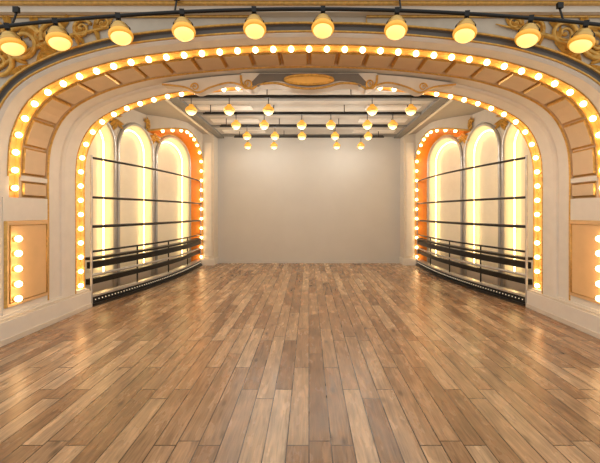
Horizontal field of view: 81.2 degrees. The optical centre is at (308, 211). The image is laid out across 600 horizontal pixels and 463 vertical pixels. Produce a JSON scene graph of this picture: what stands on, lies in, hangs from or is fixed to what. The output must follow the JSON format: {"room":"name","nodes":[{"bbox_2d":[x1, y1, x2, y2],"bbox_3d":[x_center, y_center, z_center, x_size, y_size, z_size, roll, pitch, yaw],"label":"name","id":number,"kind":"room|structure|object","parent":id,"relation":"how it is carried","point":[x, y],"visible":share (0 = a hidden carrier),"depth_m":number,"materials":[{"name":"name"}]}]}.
{"room":"theater stage","nodes":[
{"label":"theater stage","id":0,"kind":"room"},
{"bbox_2d":[85,109,218,291],"bbox_3d":[-4.815,-0.470,10.585,1.070,4.940,6.700,0,0,17],"label":"wall","id":1,"kind":"structure","parent":0,"point":[176,152],"depth_m":10.84,"materials":[{"name":"beige paint"}]},
{"bbox_2d":[110,115,124,129],"bbox_3d":[-5.136,-2.385,9.328,0.087,0.443,0.492,0,0,13],"label":"scroll ornament","id":2,"kind":"object","parent":1,"relation":"attached to","point":[115,122],"depth_m":9.34,"materials":[{"name":"gold metal"}]},
{"bbox_2d":[144,117,149,129],"bbox_3d":[-4.876,-2.651,10.454,0.087,0.349,0.221,0,0,13],"label":"scroll ornament","id":3,"kind":"object","parent":1,"relation":"attached to","point":[147,120],"depth_m":10.53,"materials":[{"name":"gold metal"}]},
{"bbox_2d":[149,133,159,144],"bbox_3d":[-4.798,-2.240,10.791,0.087,0.375,0.470,0,0,13],"label":"scroll ornament","id":4,"kind":"object","parent":1,"relation":"attached to","point":[154,138],"depth_m":10.83,"materials":[{"name":"gold metal"}]},
{"bbox_2d":[0,263,599,462],"bbox_3d":[0.000,2.000,4.950,14.000,0.001,17.900,0,0,0],"label":"floor","id":5,"kind":"structure","parent":0,"point":[220,362],"depth_m":4.23,"materials":[{"name":"brown wood"}]},
{"bbox_2d":[85,155,201,306],"bbox_3d":[-4.340,0.400,10.247,0.667,3.200,5.785,0,0,6],"label":"curved railing","id":6,"kind":"object","parent":5,"relation":"on","point":[104,296],"visible":0.99,"depth_m":8.72,"materials":[{"name":"black metal"}]},
{"bbox_2d":[0,0,599,346],"bbox_3d":[0.000,-0.950,6.210,14.000,5.900,2.320,0,0,0],"label":"arch","id":7,"kind":"object","parent":5,"relation":"on","point":[43,210],"visible":0.84,"depth_m":5.79,"materials":[{"name":"beige paint"}]},
{"bbox_2d":[9,167,18,172],"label":"light","id":8,"kind":"object","parent":7,"relation":"hanging from","point":[12,170],"depth_m":5.52,"materials":[{"name":"white glass"}]},
{"bbox_2d":[9,185,18,190],"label":"light","id":9,"kind":"object","parent":7,"relation":"hanging from","point":[12,188],"depth_m":5.52,"materials":[{"name":"white glass"}]},
{"bbox_2d":[10,149,19,154],"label":"light","id":10,"kind":"object","parent":7,"relation":"hanging from","point":[13,152],"depth_m":5.51,"materials":[{"name":"white glass"}]},
{"bbox_2d":[13,131,21,137],"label":"light","id":11,"kind":"object","parent":7,"relation":"hanging from","point":[16,134],"depth_m":5.51,"materials":[{"name":"white glass"}]},
{"bbox_2d":[12,236,22,241],"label":"light","id":12,"kind":"object","parent":7,"relation":"hanging from","point":[15,238],"depth_m":5.46,"materials":[{"name":"white glass"}]},
{"bbox_2d":[12,250,22,256],"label":"light","id":13,"kind":"object","parent":7,"relation":"hanging from","point":[17,253],"depth_m":5.46,"materials":[{"name":"white glass"}]},
{"bbox_2d":[12,266,22,271],"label":"light","id":14,"kind":"object","parent":7,"relation":"hanging from","point":[15,268],"depth_m":5.46,"materials":[{"name":"white glass"}]},
{"bbox_2d":[12,281,22,286],"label":"light","id":15,"kind":"object","parent":7,"relation":"hanging from","point":[15,284],"depth_m":5.46,"materials":[{"name":"white glass"}]},
{"bbox_2d":[12,296,22,301],"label":"light","id":16,"kind":"object","parent":7,"relation":"hanging from","point":[15,298],"depth_m":5.46,"materials":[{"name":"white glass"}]},
{"bbox_2d":[19,114,28,120],"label":"light","id":17,"kind":"object","parent":7,"relation":"hanging from","point":[23,117],"depth_m":5.51,"materials":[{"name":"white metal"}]},
{"bbox_2d":[29,99,37,106],"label":"light","id":18,"kind":"object","parent":7,"relation":"hanging from","point":[32,101],"depth_m":5.51,"materials":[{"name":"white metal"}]},
{"bbox_2d":[43,87,50,94],"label":"light","id":19,"kind":"object","parent":7,"relation":"hanging from","point":[46,90],"depth_m":5.51,"materials":[{"name":"white glass"}]},
{"bbox_2d":[0,14,115,87],"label":"scroll ornament","id":20,"kind":"object","parent":7,"relation":"attached to","point":[39,47],"depth_m":5.24,"materials":[{"name":"gold metal"}]},
{"bbox_2d":[59,79,66,86],"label":"light","id":21,"kind":"object","parent":7,"relation":"hanging from","point":[62,82],"depth_m":5.52,"materials":[{"name":"white glass"}]},
{"bbox_2d":[76,72,82,79],"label":"light","id":22,"kind":"object","parent":7,"relation":"hanging from","point":[78,75],"depth_m":5.52,"materials":[{"name":"white glass"}]},
{"bbox_2d":[93,67,99,73],"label":"light","id":23,"kind":"object","parent":7,"relation":"hanging from","point":[96,70],"depth_m":5.51,"materials":[{"name":"white glass"}]},
{"bbox_2d":[110,62,116,69],"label":"light","id":24,"kind":"object","parent":7,"relation":"hanging from","point":[113,65],"depth_m":5.52,"materials":[{"name":"white glass"}]},
{"bbox_2d":[128,58,133,65],"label":"light","id":25,"kind":"object","parent":7,"relation":"hanging from","point":[130,61],"depth_m":5.51,"materials":[{"name":"white glass"}]},
{"bbox_2d":[145,56,151,62],"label":"light","id":26,"kind":"object","parent":7,"relation":"hanging from","point":[148,58],"depth_m":5.51,"materials":[{"name":"white glass"}]},
{"bbox_2d":[121,15,179,32],"label":"wall panel","id":27,"kind":"object","parent":7,"relation":"attached to","point":[158,22],"depth_m":5.28,"materials":[{"name":"beige paint"}]},
{"bbox_2d":[163,53,168,59],"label":"light","id":28,"kind":"object","parent":7,"relation":"hanging from","point":[166,56],"depth_m":5.51,"materials":[{"name":"white glass"}]},
{"bbox_2d":[181,51,186,57],"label":"light","id":29,"kind":"object","parent":7,"relation":"hanging from","point":[183,54],"depth_m":5.51,"materials":[{"name":"white glass"}]},
{"bbox_2d":[199,50,204,56],"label":"light","id":30,"kind":"object","parent":7,"relation":"hanging from","point":[201,52],"depth_m":5.51,"materials":[{"name":"white glass"}]},
{"bbox_2d":[185,15,248,25],"label":"wall panel","id":31,"kind":"object","parent":7,"relation":"attached to","point":[197,20],"depth_m":5.28,"materials":[{"name":"beige paint"}]},
{"bbox_2d":[217,48,222,54],"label":"light","id":32,"kind":"object","parent":7,"relation":"hanging from","point":[219,51],"depth_m":5.51,"materials":[{"name":"white glass"}]},
{"bbox_2d":[235,47,239,53],"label":"light","id":33,"kind":"object","parent":7,"relation":"hanging from","point":[237,49],"depth_m":5.51,"materials":[{"name":"white glass"}]},
{"bbox_2d":[253,46,257,52],"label":"light","id":34,"kind":"object","parent":7,"relation":"hanging from","point":[255,49],"depth_m":5.51,"materials":[{"name":"white glass"}]},
{"bbox_2d":[270,46,275,52],"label":"light","id":35,"kind":"object","parent":7,"relation":"hanging from","point":[273,49],"depth_m":5.51,"materials":[{"name":"white glass"}]},
{"bbox_2d":[288,46,293,51],"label":"light","id":36,"kind":"object","parent":7,"relation":"hanging from","point":[291,49],"depth_m":5.51,"materials":[{"name":"white glass"}]},
{"bbox_2d":[0,0,599,28],"bbox_3d":[0.000,-2.820,4.989,10.407,0.655,0.128,0,0,0],"label":"rail","id":37,"kind":"object","parent":7,"relation":"attached to","point":[559,5],"visible":0.98,"depth_m":4.93,"materials":[{"name":"black metal"}]},
{"bbox_2d":[0,22,26,55],"bbox_3d":[-4.215,-2.453,4.975,0.309,0.429,0.323,0,0,15],"label":"spotlight","id":38,"kind":"object","parent":37,"relation":"hanging from","point":[11,43],"visible":1,"depth_m":4.91,"materials":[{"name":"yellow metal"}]},
{"bbox_2d":[45,17,72,50],"bbox_3d":[-3.541,-2.521,4.964,0.311,0.430,0.322,0,0,37],"label":"spotlight","id":39,"kind":"object","parent":37,"relation":"hanging from","point":[57,37],"visible":1,"depth_m":4.89,"materials":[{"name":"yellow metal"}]},
{"bbox_2d":[108,12,133,45],"bbox_3d":[-2.660,-2.592,4.951,0.314,0.431,0.325,0,0,22],"label":"spotlight","id":40,"kind":"object","parent":37,"relation":"hanging from","point":[119,32],"visible":1,"depth_m":4.88,"materials":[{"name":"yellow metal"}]},
{"bbox_2d":[172,8,195,41],"bbox_3d":[-1.767,-2.644,4.942,0.319,0.431,0.321,0,0,15],"label":"spotlight","id":41,"kind":"object","parent":37,"relation":"hanging from","point":[183,29],"visible":1,"depth_m":4.87,"materials":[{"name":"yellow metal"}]},
{"bbox_2d":[243,6,265,38],"bbox_3d":[-0.765,-2.677,4.936,0.321,0.430,0.316,0,0,15],"label":"spotlight","id":42,"kind":"object","parent":37,"relation":"hanging from","point":[254,27],"visible":1,"depth_m":4.86,"materials":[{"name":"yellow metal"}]},
{"bbox_2d":[311,5,333,38],"bbox_3d":[0.196,-2.683,4.934,0.326,0.429,0.316,1,0,2],"label":"spotlight","id":43,"kind":"object","parent":37,"relation":"hanging from","point":[322,27],"visible":1,"depth_m":4.86,"materials":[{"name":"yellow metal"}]},
{"bbox_2d":[384,7,407,39],"bbox_3d":[1.224,-2.665,4.938,0.323,0.430,0.313,0,0,33],"label":"spotlight","id":44,"kind":"object","parent":37,"relation":"hanging from","point":[396,28],"visible":1,"depth_m":4.86,"materials":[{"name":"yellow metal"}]},
{"bbox_2d":[452,10,476,42],"bbox_3d":[2.200,-2.622,4.946,0.323,0.431,0.312,0,0,42],"label":"spotlight","id":45,"kind":"object","parent":37,"relation":"hanging from","point":[465,30],"visible":0.99,"depth_m":4.87,"materials":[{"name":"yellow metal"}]},
{"bbox_2d":[514,14,540,47],"bbox_3d":[3.094,-2.560,4.957,0.311,0.431,0.322,0,0,-41],"label":"spotlight","id":46,"kind":"object","parent":37,"relation":"hanging from","point":[528,35],"visible":0.99,"depth_m":4.88,"materials":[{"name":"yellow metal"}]},
{"bbox_2d":[567,20,595,52],"bbox_3d":[3.864,-2.490,4.970,0.311,0.430,0.321,0,0,-35],"label":"spotlight","id":47,"kind":"object","parent":37,"relation":"hanging from","point":[582,40],"visible":1,"depth_m":4.90,"materials":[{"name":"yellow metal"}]},
{"bbox_2d":[162,73,455,95],"bbox_3d":[0.000,-2.366,6.531,5.404,0.368,0.378,0,0,0],"label":"valance","id":48,"kind":"object","parent":7,"relation":"attached to","point":[300,83],"visible":1,"depth_m":6.43,"materials":[{"name":"beige paint"}]},
{"bbox_2d":[76,88,541,287],"bbox_3d":[0.000,-0.554,7.130,9.457,4.201,0.090,0,0,0],"label":"light","id":49,"kind":"object","parent":7,"relation":"hanging from","point":[140,103],"visible":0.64,"depth_m":7.10,"materials":[{"name":"white glass"}]},
{"bbox_2d":[306,45,311,51],"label":"light","id":50,"kind":"object","parent":7,"relation":"hanging from","point":[308,48],"depth_m":5.51,"materials":[{"name":"white glass"}]},
{"bbox_2d":[324,46,329,51],"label":"light","id":51,"kind":"object","parent":7,"relation":"hanging from","point":[326,49],"depth_m":5.51,"materials":[{"name":"white glass"}]},
{"bbox_2d":[342,46,347,52],"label":"light","id":52,"kind":"object","parent":7,"relation":"hanging from","point":[344,49],"depth_m":5.51,"materials":[{"name":"white glass"}]},
{"bbox_2d":[360,46,364,52],"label":"light","id":53,"kind":"object","parent":7,"relation":"hanging from","point":[362,49],"depth_m":5.51,"materials":[{"name":"white glass"}]},
{"bbox_2d":[366,15,392,22],"label":"wall panel","id":54,"kind":"object","parent":7,"relation":"attached to","point":[369,18],"depth_m":5.28,"materials":[{"name":"beige paint"}]},
{"bbox_2d":[378,47,382,53],"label":"light","id":55,"kind":"object","parent":7,"relation":"hanging from","point":[380,49],"depth_m":5.51,"materials":[{"name":"white glass"}]},
{"bbox_2d":[395,48,400,54],"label":"light","id":56,"kind":"object","parent":7,"relation":"hanging from","point":[398,51],"depth_m":5.51,"materials":[{"name":"white glass"}]},
{"bbox_2d":[413,50,418,56],"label":"light","id":57,"kind":"object","parent":7,"relation":"hanging from","point":[416,52],"depth_m":5.51,"materials":[{"name":"white glass"}]},
{"bbox_2d":[401,15,463,28],"label":"wall panel","id":58,"kind":"object","parent":7,"relation":"attached to","point":[440,21],"depth_m":5.28,"materials":[{"name":"beige paint"}]},
{"bbox_2d":[431,51,436,57],"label":"light","id":59,"kind":"object","parent":7,"relation":"hanging from","point":[434,54],"depth_m":5.51,"materials":[{"name":"white glass"}]},
{"bbox_2d":[449,53,454,59],"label":"light","id":60,"kind":"object","parent":7,"relation":"hanging from","point":[451,56],"depth_m":5.51,"materials":[{"name":"white glass"}]},
{"bbox_2d":[466,56,472,62],"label":"light","id":61,"kind":"object","parent":7,"relation":"hanging from","point":[469,58],"depth_m":5.51,"materials":[{"name":"white glass"}]},
{"bbox_2d":[484,58,489,65],"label":"light","id":62,"kind":"object","parent":7,"relation":"hanging from","point":[487,61],"depth_m":5.51,"materials":[{"name":"white glass"}]},
{"bbox_2d":[469,15,528,37],"label":"wall panel","id":63,"kind":"object","parent":7,"relation":"attached to","point":[506,27],"depth_m":5.28,"materials":[{"name":"beige paint"}]},
{"bbox_2d":[501,62,507,69],"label":"light","id":64,"kind":"object","parent":7,"relation":"hanging from","point":[504,65],"depth_m":5.52,"materials":[{"name":"white glass"}]},
{"bbox_2d":[518,67,524,73],"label":"light","id":65,"kind":"object","parent":7,"relation":"hanging from","point":[521,70],"depth_m":5.51,"materials":[{"name":"white glass"}]},
{"bbox_2d":[535,72,541,79],"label":"light","id":66,"kind":"object","parent":7,"relation":"hanging from","point":[539,75],"depth_m":5.52,"materials":[{"name":"white glass"}]},
{"bbox_2d":[551,79,558,86],"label":"light","id":67,"kind":"object","parent":7,"relation":"hanging from","point":[555,82],"depth_m":5.52,"materials":[{"name":"white glass"}]},
{"bbox_2d":[533,14,599,70],"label":"scroll ornament","id":68,"kind":"object","parent":7,"relation":"attached to","point":[555,36],"depth_m":5.24,"materials":[{"name":"gold metal"}]},
{"bbox_2d":[567,87,574,94],"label":"light","id":69,"kind":"object","parent":7,"relation":"hanging from","point":[571,90],"depth_m":5.51,"materials":[{"name":"white glass"}]},
{"bbox_2d":[580,99,588,106],"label":"light","id":70,"kind":"object","parent":7,"relation":"hanging from","point":[585,101],"depth_m":5.51,"materials":[{"name":"white glass"}]},
{"bbox_2d":[589,114,598,120],"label":"light","id":71,"kind":"object","parent":7,"relation":"hanging from","point":[594,117],"depth_m":5.51,"materials":[{"name":"white glass"}]},
{"bbox_2d":[416,155,532,306],"bbox_3d":[4.340,0.400,10.247,0.667,3.200,5.785,0,0,-6],"label":"curved railing","id":72,"kind":"object","parent":5,"relation":"on","point":[513,296],"visible":1,"depth_m":8.72,"materials":[{"name":"black metal"}]},
{"bbox_2d":[218,137,399,260],"bbox_3d":[0.000,-0.500,13.775,12.000,5.000,0.150,0,0,0],"label":"wall","id":73,"kind":"structure","parent":0,"point":[308,199],"depth_m":13.70,"materials":[{"name":"paint"}]},
{"bbox_2d":[218,261,399,262],"bbox_3d":[0.000,1.950,13.680,7.120,0.100,0.040,0,0,0],"label":"baseboard","id":74,"kind":"structure","parent":73,"relation":"attached to","point":[218,261],"depth_m":13.66,"materials":[{"name":"paint"}]},
{"bbox_2d":[133,89,484,137],"bbox_3d":[0.000,-2.980,10.600,12.400,0.240,6.500,0,0,0],"label":"ceiling","id":75,"kind":"structure","parent":0,"point":[429,110],"depth_m":10.24,"materials":[{"name":"paint"}]},
{"bbox_2d":[183,89,434,97],"bbox_3d":[0.000,-2.804,8.270,5.900,0.261,0.192,0,0,0],"label":"bar","id":76,"kind":"object","parent":75,"relation":"hanging from","point":[350,95],"visible":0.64,"depth_m":8.19,"materials":[{"name":"black metal"}]},
{"bbox_2d":[185,95,196,114],"bbox_3d":[-2.760,-2.495,8.200,0.270,0.450,0.270,0,0,0],"label":"pendant lamp","id":77,"kind":"object","parent":76,"relation":"hanging from","point":[191,110],"visible":1,"depth_m":8.13,"materials":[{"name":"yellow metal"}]},
{"bbox_2d":[223,95,234,114],"bbox_3d":[-1.870,-2.495,8.200,0.270,0.450,0.270,0,0,0],"label":"pendant lamp","id":78,"kind":"object","parent":76,"relation":"hanging from","point":[229,110],"visible":1,"depth_m":8.13,"materials":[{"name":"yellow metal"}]},
{"bbox_2d":[263,95,273,114],"bbox_3d":[-0.950,-2.495,8.200,0.270,0.450,0.270,0,0,0],"label":"pendant lamp","id":79,"kind":"object","parent":76,"relation":"hanging from","point":[268,109],"visible":1,"depth_m":8.13,"materials":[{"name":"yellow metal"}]},
{"bbox_2d":[366,95,377,114],"bbox_3d":[1.480,-2.495,8.200,0.270,0.450,0.270,0,0,0],"label":"pendant lamp","id":80,"kind":"object","parent":76,"relation":"hanging from","point":[372,109],"visible":1,"depth_m":8.13,"materials":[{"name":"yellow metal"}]},
{"bbox_2d":[405,95,416,114],"bbox_3d":[2.390,-2.495,8.200,0.270,0.450,0.270,0,0,0],"label":"pendant lamp","id":81,"kind":"object","parent":76,"relation":"hanging from","point":[411,109],"visible":1,"depth_m":8.12,"materials":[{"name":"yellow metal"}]},
{"bbox_2d":[203,105,414,114],"bbox_3d":[0.000,-2.804,9.670,5.800,0.261,0.192,0,0,0],"label":"bar","id":82,"kind":"object","parent":75,"relation":"hanging from","point":[210,112],"visible":0.8,"depth_m":9.60,"materials":[{"name":"black metal"}]},
{"bbox_2d":[231,113,240,128],"bbox_3d":[-2.000,-2.495,9.600,0.270,0.450,0.270,0,0,0],"label":"pendant lamp","id":83,"kind":"object","parent":82,"relation":"hanging from","point":[236,125],"visible":1,"depth_m":9.52,"materials":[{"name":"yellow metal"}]},
{"bbox_2d":[259,113,268,128],"bbox_3d":[-1.230,-2.495,9.600,0.270,0.450,0.270,0,0,0],"label":"pendant lamp","id":84,"kind":"object","parent":82,"relation":"hanging from","point":[264,125],"visible":0.96,"depth_m":9.52,"materials":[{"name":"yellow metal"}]},
{"bbox_2d":[297,113,306,128],"bbox_3d":[-0.200,-2.495,9.600,0.270,0.450,0.270,0,0,0],"label":"pendant lamp","id":85,"kind":"object","parent":82,"relation":"hanging from","point":[301,124],"visible":1,"depth_m":9.52,"materials":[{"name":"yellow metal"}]},
{"bbox_2d":[326,113,335,128],"bbox_3d":[0.600,-2.495,9.600,0.270,0.450,0.270,0,0,0],"label":"pendant lamp","id":86,"kind":"object","parent":82,"relation":"hanging from","point":[330,125],"visible":1,"depth_m":9.52,"materials":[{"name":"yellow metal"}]},
{"bbox_2d":[362,113,371,128],"bbox_3d":[1.600,-2.495,9.600,0.270,0.450,0.270,0,0,0],"label":"pendant lamp","id":87,"kind":"object","parent":82,"relation":"hanging from","point":[367,124],"visible":0.99,"depth_m":9.52,"materials":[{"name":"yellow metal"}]},
{"bbox_2d":[388,113,397,128],"bbox_3d":[2.300,-2.495,9.600,0.270,0.450,0.270,0,0,0],"label":"pendant lamp","id":88,"kind":"object","parent":82,"relation":"hanging from","point":[392,125],"visible":1,"depth_m":9.52,"materials":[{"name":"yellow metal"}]},
{"bbox_2d":[220,119,397,126],"bbox_3d":[0.000,-2.804,11.070,5.600,0.261,0.192,0,0,0],"label":"bar","id":89,"kind":"object","parent":75,"relation":"hanging from","point":[226,124],"visible":0.82,"depth_m":10.98,"materials":[{"name":"black metal"}]},
{"bbox_2d":[243,125,250,139],"bbox_3d":[-1.950,-2.495,11.000,0.270,0.450,0.270,0,0,0],"label":"pendant lamp","id":90,"kind":"object","parent":89,"relation":"hanging from","point":[246,135],"visible":1,"depth_m":10.92,"materials":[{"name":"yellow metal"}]},
{"bbox_2d":[271,125,278,139],"bbox_3d":[-1.070,-2.495,11.000,0.270,0.450,0.270,0,0,0],"label":"pendant lamp","id":91,"kind":"object","parent":89,"relation":"hanging from","point":[274,135],"visible":1,"depth_m":10.92,"materials":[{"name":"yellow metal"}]},
{"bbox_2d":[298,132,305,139],"bbox_3d":[-0.220,-2.495,11.000,0.270,0.450,0.270,0,0,0],"label":"pendant lamp","id":92,"kind":"object","parent":89,"relation":"hanging from","point":[301,135],"visible":0.94,"depth_m":10.92,"materials":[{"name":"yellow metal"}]},
{"bbox_2d":[331,126,338,139],"bbox_3d":[0.820,-2.495,11.000,0.270,0.450,0.270,0,0,0],"label":"pendant lamp","id":93,"kind":"object","parent":89,"relation":"hanging from","point":[335,135],"visible":0.98,"depth_m":10.92,"materials":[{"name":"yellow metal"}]},
{"bbox_2d":[364,132,371,139],"bbox_3d":[1.860,-2.495,11.000,0.270,0.450,0.270,0,0,0],"label":"pendant lamp","id":94,"kind":"object","parent":89,"relation":"hanging from","point":[368,135],"visible":0.92,"depth_m":10.92,"materials":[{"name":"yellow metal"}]},
{"bbox_2d":[234,131,383,137],"bbox_3d":[0.000,-2.804,12.670,5.400,0.261,0.192,0,0,0],"label":"bar","id":95,"kind":"object","parent":75,"relation":"hanging from","point":[239,135],"visible":0.84,"depth_m":12.59,"materials":[{"name":"black metal"}]},
{"bbox_2d":[244,142,251,148],"bbox_3d":[-2.200,-2.495,12.600,0.270,0.450,0.270,0,0,0],"label":"pendant lamp","id":96,"kind":"object","parent":95,"relation":"hanging from","point":[247,145],"visible":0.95,"depth_m":12.52,"materials":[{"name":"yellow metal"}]},
{"bbox_2d":[270,142,277,148],"bbox_3d":[-1.260,-2.495,12.600,0.270,0.450,0.270,0,0,0],"label":"pendant lamp","id":97,"kind":"object","parent":95,"relation":"hanging from","point":[273,145],"visible":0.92,"depth_m":12.51,"materials":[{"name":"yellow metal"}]},
{"bbox_2d":[333,140,339,148],"bbox_3d":[1.000,-2.495,12.600,0.270,0.450,0.270,0,0,0],"label":"pendant lamp","id":98,"kind":"object","parent":95,"relation":"hanging from","point":[336,145],"visible":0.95,"depth_m":12.51,"materials":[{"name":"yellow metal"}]},
{"bbox_2d":[357,136,364,148],"bbox_3d":[1.870,-2.495,12.600,0.270,0.450,0.270,0,0,0],"label":"pendant lamp","id":99,"kind":"object","parent":95,"relation":"hanging from","point":[360,145],"visible":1,"depth_m":12.52,"materials":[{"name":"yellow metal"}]},
{"bbox_2d":[399,109,532,291],"bbox_3d":[4.809,-0.470,10.583,1.065,4.940,6.698,0,0,-16],"label":"wall","id":100,"kind":"structure","parent":0,"point":[441,152],"depth_m":10.80,"materials":[{"name":"beige paint"}]},
{"bbox_2d":[415,129,457,257],"bbox_3d":[4.151,-0.492,11.939,0.423,4.464,2.377,0,0,-13],"label":"light","id":101,"kind":"object","parent":100,"relation":"attached to","point":[445,130],"visible":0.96,"depth_m":13.00,"materials":[{"name":"white glass"}]},
{"bbox_2d":[458,133,468,144],"bbox_3d":[4.798,-2.240,10.790,0.087,0.375,0.470,0,0,-13],"label":"scroll ornament","id":102,"kind":"object","parent":100,"relation":"attached to","point":[463,138],"depth_m":10.83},
{"bbox_2d":[468,117,473,129],"bbox_3d":[4.876,-2.651,10.454,0.087,0.349,0.221,0,0,-13],"label":"scroll ornament","id":103,"kind":"object","parent":100,"relation":"attached to","point":[470,120],"depth_m":10.53,"materials":[{"name":"gold metal"}]},
{"bbox_2d":[493,115,507,129],"bbox_3d":[5.136,-2.384,9.327,0.087,0.443,0.492,0,0,-13],"label":"scroll ornament","id":104,"kind":"object","parent":100,"relation":"attached to","point":[502,122],"depth_m":9.34,"materials":[{"name":"gold metal"}]}
]}

